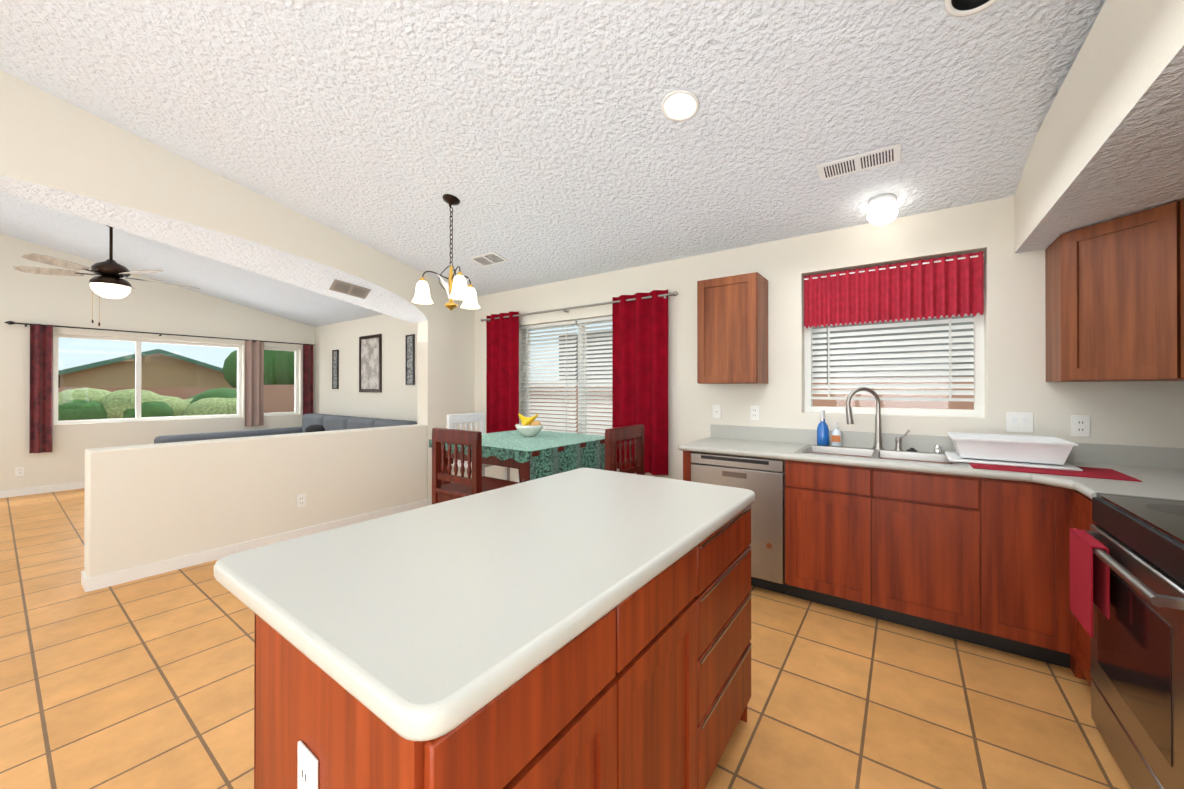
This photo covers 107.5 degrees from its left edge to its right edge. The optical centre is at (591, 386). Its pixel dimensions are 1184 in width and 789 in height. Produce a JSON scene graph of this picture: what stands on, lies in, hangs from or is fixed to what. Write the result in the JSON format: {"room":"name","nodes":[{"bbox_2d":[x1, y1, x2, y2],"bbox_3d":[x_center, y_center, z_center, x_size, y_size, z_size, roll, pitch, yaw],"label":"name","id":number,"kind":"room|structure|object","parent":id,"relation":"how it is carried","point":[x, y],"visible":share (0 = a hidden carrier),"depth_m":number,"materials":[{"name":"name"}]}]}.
{"room":"dining room and kitchen","nodes":[
{"label":"dining room and kitchen","id":0,"kind":"room"},
{"bbox_2d":[0,233,314,490],"bbox_3d":[-7.072,-0.698,5.591,0.200,4.100,6.275,0,0,36],"label":"wall","id":1,"kind":"structure","parent":0,"point":[61,300],"depth_m":5.83,"materials":[{"name":"beige paint"}]},
{"bbox_2d":[15,467,24,476],"bbox_3d":[-7.090,1.051,5.380,0.010,0.118,0.072,0,0,36],"label":"electrical outlet","id":2,"kind":"object","parent":1,"relation":"attached to","point":[19,471],"visible":1,"depth_m":5.38,"materials":[{"name":"white plastic"}]},
{"bbox_2d":[0,482,84,497],"bbox_3d":[-6.986,1.309,5.522,0.012,0.085,6.275,0,0,36],"label":"baseboard","id":3,"kind":"structure","parent":1,"relation":"attached to","point":[78,485],"depth_m":5.51,"materials":[{"name":"white wood"}]},
{"bbox_2d":[53,333,241,424],"bbox_3d":[-6.461,-0.100,6.471,0.060,1.190,1.980,0,0,36],"label":"living room window","id":4,"kind":"structure","parent":1,"relation":"in","point":[138,355],"depth_m":6.28,"materials":[{"name":"white"}]},
{"bbox_2d":[4,321,314,345],"bbox_3d":[-6.130,-0.771,6.644,0.091,0.053,3.405,0,0,36],"label":"curtain rod","id":5,"kind":"object","parent":1,"relation":"attached to","point":[12,323],"visible":0.96,"depth_m":6.18,"materials":[{"name":"black metal"}]},
{"bbox_2d":[29,324,52,453],"bbox_3d":[-6.944,0.022,5.475,0.060,1.620,0.180,0,0,36],"label":"curtain","id":6,"kind":"object","parent":5,"relation":"hanging from","point":[41,392],"visible":0.94,"depth_m":5.48,"materials":[{"name":"red fabric"}]},
{"bbox_2d":[245,340,263,425],"bbox_3d":[-5.652,-0.063,7.268,0.060,1.440,0.260,0,0,36],"label":"curtain","id":7,"kind":"object","parent":5,"relation":"hanging from","point":[254,384],"visible":0.98,"depth_m":7.29,"materials":[{"name":"beige fabric"}]},
{"bbox_2d":[303,344,312,414],"bbox_3d":[-5.181,-0.101,7.921,0.060,1.360,0.170,0,0,36],"label":"curtain","id":8,"kind":"object","parent":5,"relation":"hanging from","point":[307,378],"visible":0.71,"depth_m":7.90,"materials":[{"name":"red fabric"}]},
{"bbox_2d":[264,347,298,415],"bbox_3d":[-5.560,-0.096,7.720,0.060,1.190,0.580,0,0,36],"label":"living room window","id":9,"kind":"structure","parent":1,"relation":"in","point":[296,369],"depth_m":7.90,"materials":[{"name":"white plastic"}]},
{"bbox_2d":[0,70,474,577],"bbox_3d":[-3.422,-0.591,2.958,0.300,3.869,6.275,0,0,36],"label":"wall","id":10,"kind":"structure","parent":0,"point":[145,504],"depth_m":3.43,"materials":[{"name":"beige paint"}]},
{"bbox_2d":[81,571,86,585],"bbox_3d":[-2.569,1.305,4.231,0.012,0.085,3.132,0,0,36],"label":"baseboard","id":11,"kind":"structure","parent":10,"relation":"attached to","point":[83,574],"depth_m":2.92,"materials":[{"name":"white wood"}]},
{"bbox_2d":[83,498,431,591],"bbox_3d":[-2.386,1.305,4.122,0.012,0.085,3.167,0,0,36],"label":"baseboard","id":12,"kind":"structure","parent":10,"relation":"attached to","point":[118,577],"depth_m":3.38,"materials":[{"name":"white wood"}]},
{"bbox_2d":[297,493,305,507],"bbox_3d":[-2.580,1.012,3.854,0.010,0.118,0.072,0,0,36],"label":"outlet","id":13,"kind":"object","parent":10,"relation":"attached to","point":[301,500],"visible":1,"depth_m":3.85,"materials":[{"name":"white plastic"}]},
{"bbox_2d":[329,279,370,298],"bbox_3d":[-2.419,-0.974,4.347,0.125,0.128,0.348,0,0,41],"label":"air vent","id":14,"kind":"object","parent":10,"relation":"in","point":[349,289],"visible":1,"depth_m":4.34,"materials":[{"name":"beige metal"}]},
{"bbox_2d":[0,0,1105,326],"bbox_3d":[-2.866,-1.912,2.562,10.570,1.655,6.675,0,0,36],"label":"ceiling","id":15,"kind":"structure","parent":0,"point":[544,140],"depth_m":2.40,"materials":[{"name":"white paint"}]},
{"bbox_2d":[13,225,199,325],"bbox_3d":[-4.983,-1.175,4.566,1.355,1.128,1.316,0,0,36],"label":"ceiling fan","id":16,"kind":"object","parent":15,"relation":"hanging from","point":[108,280],"visible":0.96,"depth_m":4.41,"materials":[{"name":"brown metal"}]},
{"bbox_2d":[412,194,479,310],"bbox_3d":[-1.044,-1.019,3.353,0.520,0.869,0.506,0,0,36],"label":"chandelier","id":17,"kind":"object","parent":15,"relation":"hanging from","point":[456,288],"visible":1,"depth_m":3.30,"materials":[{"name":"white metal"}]},
{"bbox_2d":[469,251,507,266],"bbox_3d":[-1.021,-1.259,4.289,0.360,0.048,0.196,0,0,36],"label":"ceiling vent","id":18,"kind":"object","parent":15,"relation":"in","point":[488,259],"visible":1,"depth_m":4.28,"materials":[{"name":"white plastic"}]},
{"bbox_2d":[661,90,699,121],"bbox_3d":[0.452,-1.472,2.229,0.196,0.112,0.192,0,0,36],"label":"recessed light","id":19,"kind":"object","parent":15,"relation":"in","point":[679,105],"visible":0.96,"depth_m":2.26,"materials":[{"name":"white glass"}]},
{"bbox_2d":[817,143,900,180],"bbox_3d":[1.506,-1.266,2.460,0.400,0.038,0.147,0,0,36],"label":"ceiling vent","id":20,"kind":"object","parent":15,"relation":"in","point":[891,154],"visible":1,"depth_m":2.45,"materials":[{"name":"white plastic"}]},
{"bbox_2d":[867,193,897,225],"bbox_3d":[1.837,-1.110,2.747,0.164,0.166,0.164,0,0,36],"label":"globe ceiling light","id":21,"kind":"object","parent":15,"relation":"attached to","point":[883,208],"visible":1,"depth_m":2.70,"materials":[{"name":"white glass"}]},
{"bbox_2d":[944,0,997,16],"bbox_3d":[1.400,-1.471,1.571,0.196,0.114,0.192,0,0,36],"label":"recessed light","id":22,"kind":"object","parent":15,"relation":"in","point":[959,8],"visible":1,"depth_m":1.64,"materials":[{"name":"white metal"}]},
{"bbox_2d":[0,488,1131,788],"bbox_3d":[-2.866,1.392,2.552,10.570,0.100,6.675,0,0,36],"label":"floor","id":23,"kind":"structure","parent":0,"point":[142,684],"depth_m":1.89,"materials":[{"name":"tile"}]},
{"bbox_2d":[154,413,416,443],"bbox_3d":[-3.955,0.898,5.804,3.500,0.910,2.175,0,0,36],"label":"sofa","id":24,"kind":"object","parent":23,"relation":"on","point":[313,422],"visible":0.15,"depth_m":6.41,"materials":[{"name":"fabric"}]},
{"bbox_2d":[432,428,519,504],"bbox_3d":[-0.737,0.806,2.882,0.460,1.075,0.441,0,0,36],"label":"chair","id":25,"kind":"object","parent":23,"relation":"on","point":[463,486],"visible":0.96,"depth_m":2.73,"materials":[{"name":"brown wood"}]},
{"bbox_2d":[447,413,509,482],"bbox_3d":[-1.117,0.810,4.304,0.441,1.075,0.460,0,0,36],"label":"chair","id":26,"kind":"object","parent":23,"relation":"on","point":[452,419],"visible":0.35,"depth_m":4.36,"materials":[{"name":"white paint"}]},
{"bbox_2d":[240,508,750,788],"bbox_3d":[-0.031,0.896,1.307,0.602,0.885,1.465,0,0,36],"label":"kitchen island","id":27,"kind":"object","parent":23,"relation":"on","point":[654,697],"depth_m":0.87,"materials":[{"name":"cherry wood"},{"name":"white solid-surface countertop"}]},
{"bbox_2d":[214,468,754,763],"bbox_3d":[-0.126,0.431,1.380,0.870,0.044,1.484,0,0,36],"label":"island countertop","id":28,"kind":"structure","parent":27,"relation":"on","point":[431,616],"depth_m":0.92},
{"bbox_2d":[429,430,604,484],"bbox_3d":[-0.545,0.889,3.658,1.166,0.914,1.106,0,0,36],"label":"dining table","id":29,"kind":"object","parent":23,"relation":"on","point":[540,454],"visible":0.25,"depth_m":3.24,"materials":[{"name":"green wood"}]},
{"bbox_2d":[515,413,543,436],"bbox_3d":[-0.547,0.332,3.796,0.250,0.197,0.250,0,0,36],"label":"fruit bowl","id":30,"kind":"object","parent":29,"relation":"on","point":[529,427],"visible":1,"depth_m":3.74,"materials":[{"name":"white ceramic"}]},
{"bbox_2d":[605,424,643,474],"bbox_3d":[0.067,0.806,3.055,0.441,1.075,0.460,0,0,36],"label":"chair","id":31,"kind":"object","parent":23,"relation":"on","point":[613,436],"visible":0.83,"depth_m":2.93,"materials":[{"name":"brown wood"}]},
{"bbox_2d":[683,451,785,593],"bbox_3d":[1.103,0.904,3.170,0.687,0.880,0.627,0,0,36],"label":"dishwasher","id":32,"kind":"object","parent":23,"relation":"on","point":[765,477],"depth_m":2.80,"materials":[{"name":"silver metal"}]},
{"bbox_2d":[786,447,889,621],"bbox_3d":[1.600,0.901,2.817,0.526,0.885,0.617,0,0,36],"label":"base cabinet","id":33,"kind":"object","parent":23,"relation":"on","point":[838,518],"depth_m":2.56,"materials":[{"name":"brown wood"}]},
{"bbox_2d":[890,455,961,638],"bbox_3d":[1.947,0.900,2.567,0.592,0.885,0.617,0,0,36],"label":"base cabinet","id":34,"kind":"object","parent":23,"relation":"on","point":[922,532],"depth_m":2.33,"materials":[{"name":"brown wood"}]},
{"bbox_2d":[958,475,1053,663],"bbox_3d":[2.227,0.899,2.337,0.396,0.885,0.663,0,0,36],"label":"base cabinet","id":35,"kind":"object","parent":23,"relation":"on","point":[1006,526],"depth_m":2.14,"materials":[{"name":"brown wood"}]},
{"bbox_2d":[678,435,1069,482],"bbox_3d":[1.586,0.437,2.813,1.950,0.040,0.643,0,0,36],"label":"countertop","id":36,"kind":"structure","parent":35,"relation":"on","point":[748,448],"depth_m":2.69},
{"bbox_2d":[817,410,828,444],"bbox_3d":[1.639,0.290,3.084,0.074,0.245,0.088,0,0,36],"label":"soap bottle","id":37,"kind":"object","parent":36,"relation":"on","point":[822,433],"visible":1,"depth_m":3.06,"materials":[{"name":"blue plastic"}]},
{"bbox_2d":[831,422,841,445],"bbox_3d":[1.712,0.330,3.039,0.062,0.164,0.072,0,0,36],"label":"soap bottle","id":38,"kind":"object","parent":36,"relation":"on","point":[836,436],"visible":0.94,"depth_m":3.02,"materials":[{"name":"white plastic"}]},
{"bbox_2d":[794,387,968,466],"bbox_3d":[1.770,0.294,2.709,0.834,0.586,0.532,0,0,36],"label":"sink","id":39,"kind":"object","parent":36,"relation":"in","point":[921,449],"depth_m":2.86,"materials":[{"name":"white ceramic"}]},
{"bbox_2d":[944,432,1141,481],"bbox_3d":[2.292,0.347,2.297,0.640,0.136,0.550,0,0,36],"label":"dish rack","id":40,"kind":"object","parent":36,"relation":"on","point":[1033,454],"visible":0.98,"depth_m":2.25,"materials":[{"name":"white plastic"}]},
{"bbox_2d":[1065,461,1183,500],"bbox_3d":[2.540,0.434,1.916,0.646,0.040,0.982,0,0,36],"label":"countertop","id":41,"kind":"structure","parent":35,"relation":"on","point":[1167,483],"depth_m":1.88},
{"bbox_2d":[1054,483,1095,685],"bbox_3d":[2.347,0.897,1.686,0.692,0.885,0.385,0,0,36],"label":"base cabinet","id":42,"kind":"object","parent":23,"relation":"on","point":[1072,506],"depth_m":2.01,"materials":[{"name":"brown wood"}]},
{"bbox_2d":[1070,493,1183,788],"bbox_3d":[1.988,0.823,1.238,0.726,1.030,0.759,0,0,36],"label":"range","id":43,"kind":"object","parent":23,"relation":"on","point":[1127,581],"visible":1,"depth_m":1.39,"materials":[{"name":"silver metal"}]},
{"bbox_2d":[315,196,1183,481],"bbox_3d":[-0.973,-0.024,5.182,10.570,2.750,0.200,0,0,36],"label":"wall","id":44,"kind":"structure","parent":0,"point":[1141,413],"depth_m":3.25,"materials":[{"name":"beige paint"}]},
{"bbox_2d":[332,350,338,388],"bbox_3d":[-4.474,-0.302,7.568,0.200,0.680,0.022,0,0,36],"label":"picture","id":45,"kind":"object","parent":44,"relation":"attached to","point":[335,369],"visible":1,"depth_m":7.56,"materials":[{"name":"black"}]},
{"bbox_2d":[359,334,381,391],"bbox_3d":[-3.517,-0.364,6.878,0.660,0.900,0.022,0,0,36],"label":"picture","id":46,"kind":"object","parent":44,"relation":"attached to","point":[370,363],"visible":1,"depth_m":6.87,"materials":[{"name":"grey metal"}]},
{"bbox_2d":[405,334,414,384],"bbox_3d":[-2.608,-0.386,6.223,0.200,0.720,0.022,0,0,36],"label":"picture","id":47,"kind":"object","parent":44,"relation":"attached to","point":[409,359],"visible":0.9,"depth_m":6.22,"materials":[{"name":"black"}]},
{"bbox_2d":[523,324,611,433],"bbox_3d":[-0.111,-0.076,4.598,1.650,1.250,0.060,0,0,36],"label":"dining room window","id":48,"kind":"structure","parent":44,"relation":"in","point":[568,371],"depth_m":4.58,"materials":[{"name":"white"}]},
{"bbox_2d":[520,320,577,432],"bbox_3d":[-0.489,-0.076,4.780,0.805,1.240,0.046,0,0,36],"label":"window blind","id":49,"kind":"object","parent":48,"relation":"attached to","point":[569,416],"visible":0.96,"depth_m":4.75,"materials":[{"name":"white plastic"}]},
{"bbox_2d":[577,316,611,435],"bbox_3d":[0.180,-0.077,4.298,0.805,1.240,0.046,0,0,36],"label":"window blind","id":50,"kind":"object","parent":48,"relation":"attached to","point":[585,322],"visible":0.4,"depth_m":4.41,"materials":[{"name":"white plastic"}]},
{"bbox_2d":[480,291,677,321],"bbox_3d":[-0.285,-0.799,4.505,2.560,0.045,0.090,0,0,36],"label":"curtain rod","id":51,"kind":"object","parent":44,"relation":"attached to","point":[675,293],"visible":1,"depth_m":4.33,"materials":[{"name":"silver metal"}]},
{"bbox_2d":[486,311,518,432],"bbox_3d":[-1.038,-0.035,5.014,0.540,1.630,0.070,0,0,36],"label":"curtain","id":52,"kind":"object","parent":51,"relation":"hanging from","point":[502,374],"visible":0.79,"depth_m":5.00,"materials":[{"name":"red fabric"}]},
{"bbox_2d":[612,289,667,474],"bbox_3d":[0.430,-0.038,3.955,0.580,1.630,0.070,0,0,36],"label":"curtain","id":53,"kind":"object","parent":51,"relation":"hanging from","point":[639,360],"visible":0.79,"depth_m":3.93,"materials":[{"name":"red fabric"}]},
{"bbox_2d":[712,404,720,418],"bbox_3d":[1.035,0.206,3.604,0.072,0.118,0.008,0,0,36],"label":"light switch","id":54,"kind":"object","parent":44,"relation":"attached to","point":[716,411],"visible":1,"depth_m":3.60,"materials":[{"name":"white plastic"}]},
{"bbox_2d":[697,272,767,383],"bbox_3d":[1.091,-0.425,3.368,0.450,0.800,0.325,0,0,36],"label":"upper cabinet","id":55,"kind":"object","parent":44,"relation":"attached to","point":[732,311],"depth_m":3.23,"materials":[{"name":"brown wood"}]},
{"bbox_2d":[750,405,759,419],"bbox_3d":[1.284,0.205,3.424,0.072,0.118,0.010,0,0,36],"label":"electrical outlet","id":56,"kind":"object","parent":44,"relation":"attached to","point":[754,412],"visible":1,"depth_m":3.42,"materials":[{"name":"white plastic"}]},
{"bbox_2d":[804,251,983,328],"bbox_3d":[1.999,-0.633,2.961,1.010,0.397,0.041,0,0,36],"label":"valance","id":57,"kind":"object","parent":44,"relation":"attached to","point":[944,286],"visible":1,"depth_m":2.91,"materials":[{"name":"red fabric"}]},
{"bbox_2d":[805,313,984,417],"bbox_3d":[2.066,-0.326,3.054,1.030,1.040,0.060,0,0,36],"label":"window","id":58,"kind":"structure","parent":44,"relation":"in","point":[979,381],"depth_m":2.88,"materials":[{"name":"white plastic"}]},
{"bbox_2d":[811,313,974,401],"bbox_3d":[2.035,-0.371,3.011,0.930,0.930,0.046,0,0,36],"label":"blinds","id":59,"kind":"object","parent":58,"relation":"attached to","point":[950,379],"visible":0.6,"depth_m":2.97,"materials":[{"name":"white plastic"}]},
{"bbox_2d":[827,346,827,384],"bbox_3d":[1.731,-0.236,3.196,0.004,0.440,0.005,0,0,36],"label":"cord","id":60,"kind":"object","parent":59,"relation":"hanging from","point":[827,365],"visible":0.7,"depth_m":3.19,"materials":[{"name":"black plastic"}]},
{"bbox_2d":[711,424,1183,466],"bbox_3d":[2.039,0.365,2.871,2.576,0.105,0.020,0,0,36],"label":"backsplash","id":61,"kind":"structure","parent":44,"relation":"attached to","point":[1133,456],"depth_m":2.79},
{"bbox_2d":[1006,412,1032,432],"bbox_3d":[2.505,0.207,2.542,0.115,0.118,0.012,0,0,36],"label":"light switch","id":62,"kind":"object","parent":44,"relation":"attached to","point":[1019,421],"visible":1,"depth_m":2.54,"materials":[{"name":"white plastic"}]},
{"bbox_2d":[1071,415,1089,436],"bbox_3d":[2.702,0.217,2.401,0.072,0.118,0.010,0,0,36],"label":"electrical outlet","id":63,"kind":"object","parent":44,"relation":"attached to","point":[1080,425],"visible":1,"depth_m":2.40,"materials":[{"name":"white plastic"}]},
{"bbox_2d":[1014,0,1183,252],"bbox_3d":[0.957,-1.021,-0.199,0.738,0.450,6.273,0,0,36],"label":"soffit","id":64,"kind":"structure","parent":0,"point":[1108,144],"depth_m":1.52,"materials":[{"name":"white paint"}]},
{"label":"outside","id":65,"kind":"structure","parent":0,"visible":0},
{"bbox_3d":[-21.495,1.677,21.486,100.000,0.050,90.000,0,0,36],"label":"ground","id":66,"kind":"structure","parent":65,"visible":0},
{"bbox_2d":[58,387,236,420],"bbox_3d":[-16.787,0.916,13.643,6.094,1.801,9.079,0,0,36],"label":"bush","id":67,"kind":"object","parent":66,"relation":"on","point":[74,404],"depth_m":13.31,"materials":[{"name":"green plant"}]},
{"bbox_2d":[222,350,293,387],"bbox_3d":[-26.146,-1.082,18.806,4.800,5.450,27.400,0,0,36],"label":"tree","id":68,"kind":"object","parent":66,"relation":"on","point":[278,369],"depth_m":25.46,"materials":[{"name":"green plant"}]},
{"bbox_2d":[58,376,973,433],"bbox_3d":[-2.921,0.735,8.095,46.200,1.750,70.000,0,0,36],"label":"fence","id":69,"kind":"object","parent":66,"relation":"on","point":[271,393],"depth_m":7.26,"materials":[{"name":"beige"}]},
{"bbox_2d":[58,315,973,387],"bbox_3d":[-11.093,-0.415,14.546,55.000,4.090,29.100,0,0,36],"label":"house","id":70,"kind":"structure","parent":66,"relation":"on","point":[168,361],"depth_m":23.12,"materials":[{"name":"beige"}]},
{"bbox_3d":[1.281,-0.717,-0.556,0.200,4.100,6.475,0,0,36],"label":"wall","id":71,"kind":"structure","parent":0,"visible":0},
{"bbox_2d":[1045,205,1164,381],"bbox_3d":[2.645,-0.408,2.033,0.610,0.757,0.672,0,0,36],"label":"upper cabinet","id":72,"kind":"object","parent":71,"relation":"attached to","point":[1114,300],"depth_m":2.05,"materials":[{"name":"brown wood"}]},
{"bbox_2d":[1165,198,1183,380],"bbox_3d":[2.488,-0.409,1.613,0.374,0.757,0.427,0,0,36],"label":"upper cabinet","id":73,"kind":"object","parent":71,"relation":"attached to","point":[1174,212],"depth_m":1.83,"materials":[{"name":"brown wood"}]}
]}

